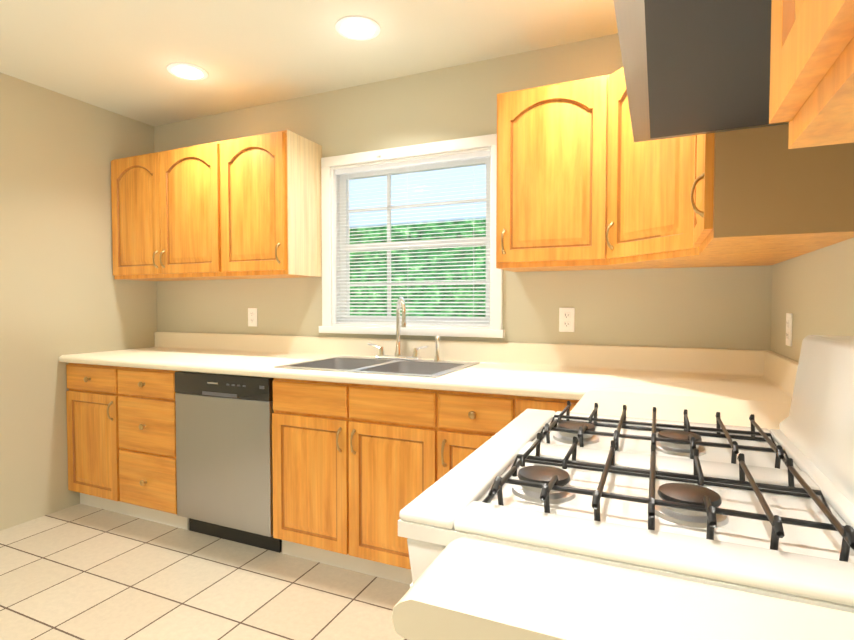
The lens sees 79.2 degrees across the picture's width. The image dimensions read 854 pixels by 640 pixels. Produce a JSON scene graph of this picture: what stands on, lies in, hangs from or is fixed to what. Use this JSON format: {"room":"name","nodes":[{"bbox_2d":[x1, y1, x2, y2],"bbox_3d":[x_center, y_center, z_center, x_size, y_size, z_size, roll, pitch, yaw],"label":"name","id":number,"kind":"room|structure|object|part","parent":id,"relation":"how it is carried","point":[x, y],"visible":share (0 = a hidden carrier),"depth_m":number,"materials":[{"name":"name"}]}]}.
{"room":"kitchen","nodes":[
{"label":"kitchen","id":0,"kind":"room"},
{"bbox_2d":[0,73,156,530],"bbox_3d":[-2.854,-0.056,1.593,0.120,2.440,4.470,1,2,24],"label":"wall","id":1,"kind":"structure","parent":0,"point":[63,291],"depth_m":2.98,"materials":[{"name":"beige paint"}]},
{"bbox_2d":[0,504,409,639],"bbox_3d":[-1.120,1.235,0.923,3.865,0.100,4.590,1,2,24],"label":"floor","id":2,"kind":"structure","parent":0,"point":[80,572],"depth_m":2.20,"materials":[{"name":"tile"}]},
{"bbox_2d":[66,363,129,515],"bbox_3d":[-1.814,0.677,3.240,0.450,0.870,0.650,1,2,24],"label":"base cabinet","id":3,"kind":"object","parent":2,"relation":"on","point":[92,395],"visible":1,"depth_m":2.97,"materials":[{"name":"brown wood"}]},
{"bbox_3d":[-1.930,0.338,2.969,0.438,0.140,0.019,1,2,24],"label":"door","id":4,"kind":"part","parent":3,"relation":"part of","materials":[{"name":"brown wood"}]},
{"bbox_3d":[-1.930,0.717,2.981,0.438,0.593,0.019,1,2,24],"label":"door","id":5,"kind":"part","parent":3,"relation":"part of","materials":[{"name":"brown wood"}]},
{"bbox_3d":[-1.857,0.443,2.914,0.214,0.240,0.033,1,2,24],"label":"handle","id":6,"kind":"part","parent":3,"relation":"part of","materials":[{"name":"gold metal"}]},
{"bbox_2d":[117,367,188,529],"bbox_3d":[-1.401,0.683,3.056,0.453,0.870,0.650,1,2,24],"label":"drawers","id":7,"kind":"object","parent":2,"relation":"on","point":[147,441],"visible":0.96,"depth_m":2.78,"materials":[{"name":"brown wood"}]},
{"bbox_3d":[-1.527,0.609,2.770,0.032,0.563,0.030,1,2,24],"label":"handle","id":8,"kind":"part","parent":7,"relation":"part of","materials":[{"name":"gold metal"}]},
{"bbox_3d":[-1.517,0.343,2.785,0.441,0.140,0.019,1,2,24],"label":"door","id":9,"kind":"part","parent":7,"relation":"part of","materials":[{"name":"brown wood"}]},
{"bbox_3d":[-1.517,0.571,2.792,0.441,0.289,0.019,1,2,24],"label":"door","id":10,"kind":"part","parent":7,"relation":"part of","materials":[{"name":"brown wood"}]},
{"bbox_3d":[-1.517,0.874,2.801,0.441,0.291,0.019,1,2,24],"label":"door","id":11,"kind":"part","parent":7,"relation":"part of","materials":[{"name":"brown wood"}]},
{"bbox_2d":[175,371,280,552],"bbox_3d":[-0.902,0.691,2.837,0.628,0.867,0.608,1,2,24],"label":"dishwasher","id":12,"kind":"object","parent":2,"relation":"on","point":[224,465],"visible":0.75,"depth_m":2.55,"materials":[{"name":"grey metal"}]},
{"bbox_3d":[-1.065,0.314,2.568,0.070,0.008,0.005,1,2,24],"label":"panel","id":13,"kind":"part","parent":12,"relation":"part of","materials":[{"name":"grey metal"}]},
{"bbox_3d":[-1.015,0.325,2.573,0.620,0.110,0.053,1,2,24],"label":"panel","id":14,"kind":"part","parent":12,"relation":"part of","materials":[{"name":"black"}]},
{"bbox_3d":[-0.947,0.344,2.516,0.398,0.069,0.005,1,2,24],"label":"panel","id":15,"kind":"part","parent":12,"relation":"part of","materials":[{"name":"grey plastic"}]},
{"bbox_2d":[272,378,437,584],"bbox_3d":[-0.228,0.699,2.532,0.844,0.870,0.649,1,2,24],"label":"base cabinet","id":16,"kind":"object","parent":2,"relation":"on","point":[355,469],"visible":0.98,"depth_m":2.27,"materials":[{"name":"brown wood"}]},
{"bbox_3d":[-0.537,0.357,2.347,0.410,0.140,0.019,1,2,24],"label":"door","id":17,"kind":"part","parent":16,"relation":"part of","materials":[{"name":"brown wood"}]},
{"bbox_3d":[-0.537,0.736,2.359,0.410,0.593,0.019,1,2,24],"label":"door","id":18,"kind":"part","parent":16,"relation":"part of","materials":[{"name":"brown wood"}]},
{"bbox_3d":[-0.353,0.528,2.245,0.089,0.111,0.033,1,2,24],"label":"handle","id":19,"kind":"part","parent":16,"relation":"part of","materials":[{"name":"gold metal"}]},
{"bbox_3d":[-0.151,0.741,2.187,0.410,0.593,0.019,1,2,24],"label":"door","id":20,"kind":"part","parent":16,"relation":"part of","materials":[{"name":"brown wood"}]},
{"bbox_3d":[-0.151,0.362,2.175,0.410,0.140,0.019,1,2,24],"label":"door","id":21,"kind":"part","parent":16,"relation":"part of","materials":[{"name":"brown wood"}]},
{"bbox_2d":[438,390,515,479],"bbox_3d":[0.304,0.707,2.295,0.318,0.870,0.650,1,2,24],"label":"base cabinet","id":22,"kind":"object","parent":2,"relation":"on","point":[469,423],"visible":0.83,"depth_m":2.03,"materials":[{"name":"brown wood"}]},
{"bbox_3d":[0.125,0.470,2.030,0.148,0.240,0.033,1,2,24],"label":"handle","id":23,"kind":"part","parent":22,"relation":"part of","materials":[{"name":"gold metal"}]},
{"bbox_3d":[0.187,0.746,2.035,0.306,0.593,0.019,1,2,24],"label":"door","id":24,"kind":"part","parent":22,"relation":"part of","materials":[{"name":"brown wood"}]},
{"bbox_3d":[0.187,0.367,2.024,0.306,0.140,0.019,1,2,24],"label":"door","id":25,"kind":"part","parent":22,"relation":"part of","materials":[{"name":"brown wood"}]},
{"bbox_2d":[516,396,578,416],"bbox_3d":[0.874,0.714,2.057,0.915,0.870,0.620,1,2,24],"label":"base cabinet","id":26,"kind":"object","parent":2,"relation":"on","point":[523,403],"visible":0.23,"depth_m":1.91,"materials":[{"name":"brown wood"}]},
{"bbox_2d":[58,332,791,397],"bbox_3d":[-0.368,0.187,2.576,3.619,0.149,0.655,1,2,24],"label":"countertop","id":27,"kind":"structure","parent":26,"relation":"on","point":[504,368],"depth_m":2.60,"materials":[{"name":"beige laminate"}]},
{"bbox_2d":[274,296,479,377],"bbox_3d":[-0.226,0.140,2.513,0.826,0.513,0.568,1,2,24],"label":"sink","id":28,"kind":"object","parent":27,"relation":"in","point":[415,364],"visible":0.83,"depth_m":2.64,"materials":[{"name":"silver metal"}]},
{"bbox_2d":[367,296,440,361],"bbox_3d":[-0.144,0.046,2.675,0.422,0.336,0.161,1,2,24],"label":"faucet","id":29,"kind":"object","parent":27,"relation":"on","point":[398,356],"depth_m":2.71,"materials":[{"name":"silver metal"}]},
{"bbox_2d":[542,352,798,429],"bbox_3d":[0.742,0.221,1.458,0.679,0.149,0.480,1,2,24],"label":"countertop","id":30,"kind":"structure","parent":26,"relation":"on","point":[734,387],"depth_m":1.84,"materials":[{"name":"beige laminate"}]},
{"bbox_2d":[398,335,853,612],"bbox_3d":[0.433,0.612,0.922,0.780,1.145,0.760,1,2,24],"label":"range","id":31,"kind":"object","parent":2,"relation":"on","point":[759,510],"visible":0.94,"depth_m":0.76,"materials":[{"name":"white metal"}]},
{"bbox_3d":[0.297,0.762,0.481,0.682,0.870,0.153,1,2,24],"label":"base cabinet","id":32,"kind":"object","parent":2,"relation":"on","visible":0},
{"bbox_2d":[392,537,853,639],"bbox_3d":[0.302,0.252,0.464,0.672,0.149,0.154,1,2,24],"label":"countertop","id":33,"kind":"structure","parent":32,"relation":"on","point":[463,588],"depth_m":0.52,"materials":[{"name":"beige laminate"}]},
{"bbox_2d":[0,0,617,126],"bbox_3d":[-1.120,-1.304,0.845,3.865,0.100,4.590,1,2,24],"label":"ceiling","id":34,"kind":"structure","parent":0,"point":[117,56],"depth_m":2.43,"materials":[{"name":"beige paint"}]},
{"bbox_2d":[167,62,207,79],"bbox_3d":[-1.261,-1.306,2.722,0.200,0.010,0.200,1,2,24],"label":"recessed light","id":35,"kind":"object","parent":34,"relation":"in","point":[187,71],"visible":1,"depth_m":2.71,"materials":[{"name":"white"}]},
{"bbox_2d":[335,16,379,40],"bbox_3d":[-0.307,-1.293,2.296,0.200,0.010,0.200,1,2,24],"label":"recessed light","id":36,"kind":"object","parent":34,"relation":"in","point":[361,28],"visible":1,"depth_m":2.28,"materials":[{"name":"white"}]},
{"bbox_2d":[154,33,771,350],"bbox_3d":[-0.209,-0.097,2.924,3.865,2.440,0.120,1,2,24],"label":"wall","id":37,"kind":"structure","parent":0,"point":[729,307],"depth_m":2.61,"materials":[{"name":"beige paint"}]},
{"bbox_2d":[111,140,258,280],"bbox_3d":[-1.498,-0.640,3.237,0.996,0.762,0.325,1,2,24],"label":"upper cabinet","id":38,"kind":"object","parent":37,"relation":"attached to","point":[169,207],"depth_m":3.08,"materials":[{"name":"brown wood"}]},
{"bbox_3d":[-1.805,-0.644,3.206,0.433,0.724,0.019,1,2,24],"label":"door","id":39,"kind":"part","parent":38,"relation":"part of","materials":[{"name":"brown wood"}]},
{"bbox_3d":[-1.390,-0.638,3.021,0.463,0.724,0.019,1,2,24],"label":"door","id":40,"kind":"part","parent":38,"relation":"part of","materials":[{"name":"brown wood"}]},
{"bbox_2d":[248,308,256,326],"bbox_3d":[-1.100,-0.017,3.254,0.072,0.116,0.008,1,2,24],"label":"electrical outlet","id":41,"kind":"object","parent":37,"relation":"attached to","point":[252,316],"visible":1,"depth_m":3.25,"materials":[{"name":"white plastic"}]},
{"bbox_3d":[-1.102,-0.016,3.250,0.016,0.060,0.001,1,2,24],"label":"panel","id":42,"kind":"part","parent":41,"relation":"part of","materials":[{"name":"grey plastic"}]},
{"bbox_2d":[227,130,321,278],"bbox_3d":[-0.921,-0.632,2.979,0.532,0.762,0.325,1,2,24],"label":"upper cabinet","id":43,"kind":"object","parent":37,"relation":"attached to","point":[248,207],"depth_m":2.82,"materials":[{"name":"brown wood"}]},
{"bbox_3d":[-0.956,-0.632,2.827,0.432,0.724,0.019,1,2,24],"label":"door","id":44,"kind":"part","parent":43,"relation":"part of","materials":[{"name":"brown wood"}]},
{"bbox_3d":[-0.677,-0.629,2.881,0.006,0.762,0.305,1,2,24],"label":"panel","id":45,"kind":"part","parent":43,"relation":"part of","materials":[{"name":"brown wood"}]},
{"bbox_2d":[319,134,504,337],"bbox_3d":[-0.096,-0.427,2.843,1.105,1.015,0.158,1,2,24],"label":"window","id":46,"kind":"structure","parent":37,"relation":"in","point":[330,188],"depth_m":2.86,"materials":[{"name":"white"}]},
{"bbox_2d":[335,150,490,325],"bbox_3d":[-0.100,-0.420,2.834,0.939,0.892,0.026,1,2,24],"label":"window blind","id":47,"kind":"object","parent":46,"relation":"attached to","point":[438,160],"visible":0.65,"depth_m":2.81,"materials":[{"name":"white plastic"}]},
{"bbox_3d":[-0.077,-0.421,2.885,0.947,0.896,0.035,1,2,24],"label":"window sash","id":48,"kind":"part","parent":46,"relation":"part of","materials":[{"name":"white wood"}]},
{"bbox_2d":[496,74,613,271],"bbox_3d":[0.574,-0.611,2.295,0.473,0.762,0.354,1,2,24],"label":"upper cabinet","id":49,"kind":"object","parent":37,"relation":"attached to","point":[552,180],"visible":1,"depth_m":2.16,"materials":[{"name":"brown wood"}]},
{"bbox_3d":[0.330,-0.340,2.237,0.017,0.111,0.033,1,2,24],"label":"handle","id":50,"kind":"part","parent":49,"relation":"part of","materials":[{"name":"gold metal"}]},
{"bbox_2d":[559,308,574,331],"bbox_3d":[0.667,-0.001,2.465,0.072,0.116,0.008,1,2,24],"label":"electrical outlet","id":51,"kind":"object","parent":37,"relation":"attached to","point":[566,319],"visible":1,"depth_m":2.46,"materials":[{"name":"white plastic"}]},
{"bbox_3d":[0.666,0.000,2.461,0.016,0.060,0.001,1,2,24],"label":"panel","id":52,"kind":"part","parent":51,"relation":"part of","materials":[{"name":"grey plastic"}]},
{"bbox_2d":[770,238,853,361],"bbox_3d":[0.565,-0.009,0.066,0.120,2.440,4.470,1,2,24],"label":"wall","id":53,"kind":"structure","parent":0,"point":[813,292],"depth_m":1.56,"materials":[{"name":"beige paint"}]},
{"bbox_2d":[613,0,788,141],"bbox_3d":[0.587,-0.499,0.849,0.485,0.139,0.768,1,2,24],"label":"range hood","id":54,"kind":"object","parent":53,"relation":"attached to","point":[694,67],"visible":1,"depth_m":0.87,"materials":[{"name":"silver metal"}]},
{"bbox_2d":[606,67,811,268],"bbox_3d":[1.008,-0.601,1.950,0.616,0.762,0.632,1,2,24],"label":"upper cabinet","id":55,"kind":"object","parent":53,"relation":"attached to","point":[650,210],"visible":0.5,"depth_m":1.89,"materials":[{"name":"brown wood"}]},
{"bbox_3d":[0.722,-0.334,2.042,0.033,0.111,0.017,-1,2,-21],"label":"handle","id":56,"kind":"part","parent":55,"relation":"part of","materials":[{"name":"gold metal"}]},
{"bbox_2d":[690,124,853,254],"bbox_3d":[0.901,-0.583,1.390,0.354,0.762,0.475,1,2,24],"label":"upper cabinet","id":57,"kind":"object","parent":53,"relation":"attached to","point":[761,190],"visible":0.56,"depth_m":1.20,"materials":[{"name":"brown wood"}]},
{"bbox_3d":[0.677,-0.311,1.290,0.033,0.111,0.017,1,2,24],"label":"handle","id":58,"kind":"part","parent":57,"relation":"part of","materials":[{"name":"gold metal"}]},
{"bbox_2d":[786,313,792,346],"bbox_3d":[1.280,0.034,1.828,0.008,0.116,0.072,1,2,24],"label":"electrical outlet","id":59,"kind":"object","parent":53,"relation":"attached to","point":[789,329],"visible":1,"depth_m":1.81,"materials":[{"name":"white plastic"}]},
{"bbox_3d":[1.276,0.035,1.829,0.001,0.060,0.016,1,2,24],"label":"panel","id":60,"kind":"part","parent":59,"relation":"part of","materials":[{"name":"grey plastic"}]},
{"bbox_2d":[769,0,853,148],"bbox_3d":[0.366,-0.546,0.193,0.354,0.762,0.600,1,2,24],"label":"upper cabinet","id":61,"kind":"object","parent":53,"relation":"attached to","point":[811,101],"visible":1,"depth_m":0.43,"materials":[{"name":"brown wood"}]},
{"label":"outside","id":62,"kind":"structure","parent":0,"visible":0},
{"bbox_2d":[349,165,485,316],"bbox_3d":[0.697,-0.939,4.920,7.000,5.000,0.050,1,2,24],"label":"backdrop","id":63,"kind":"structure","parent":62,"point":[447,179],"depth_m":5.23,"materials":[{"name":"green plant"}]}
]}

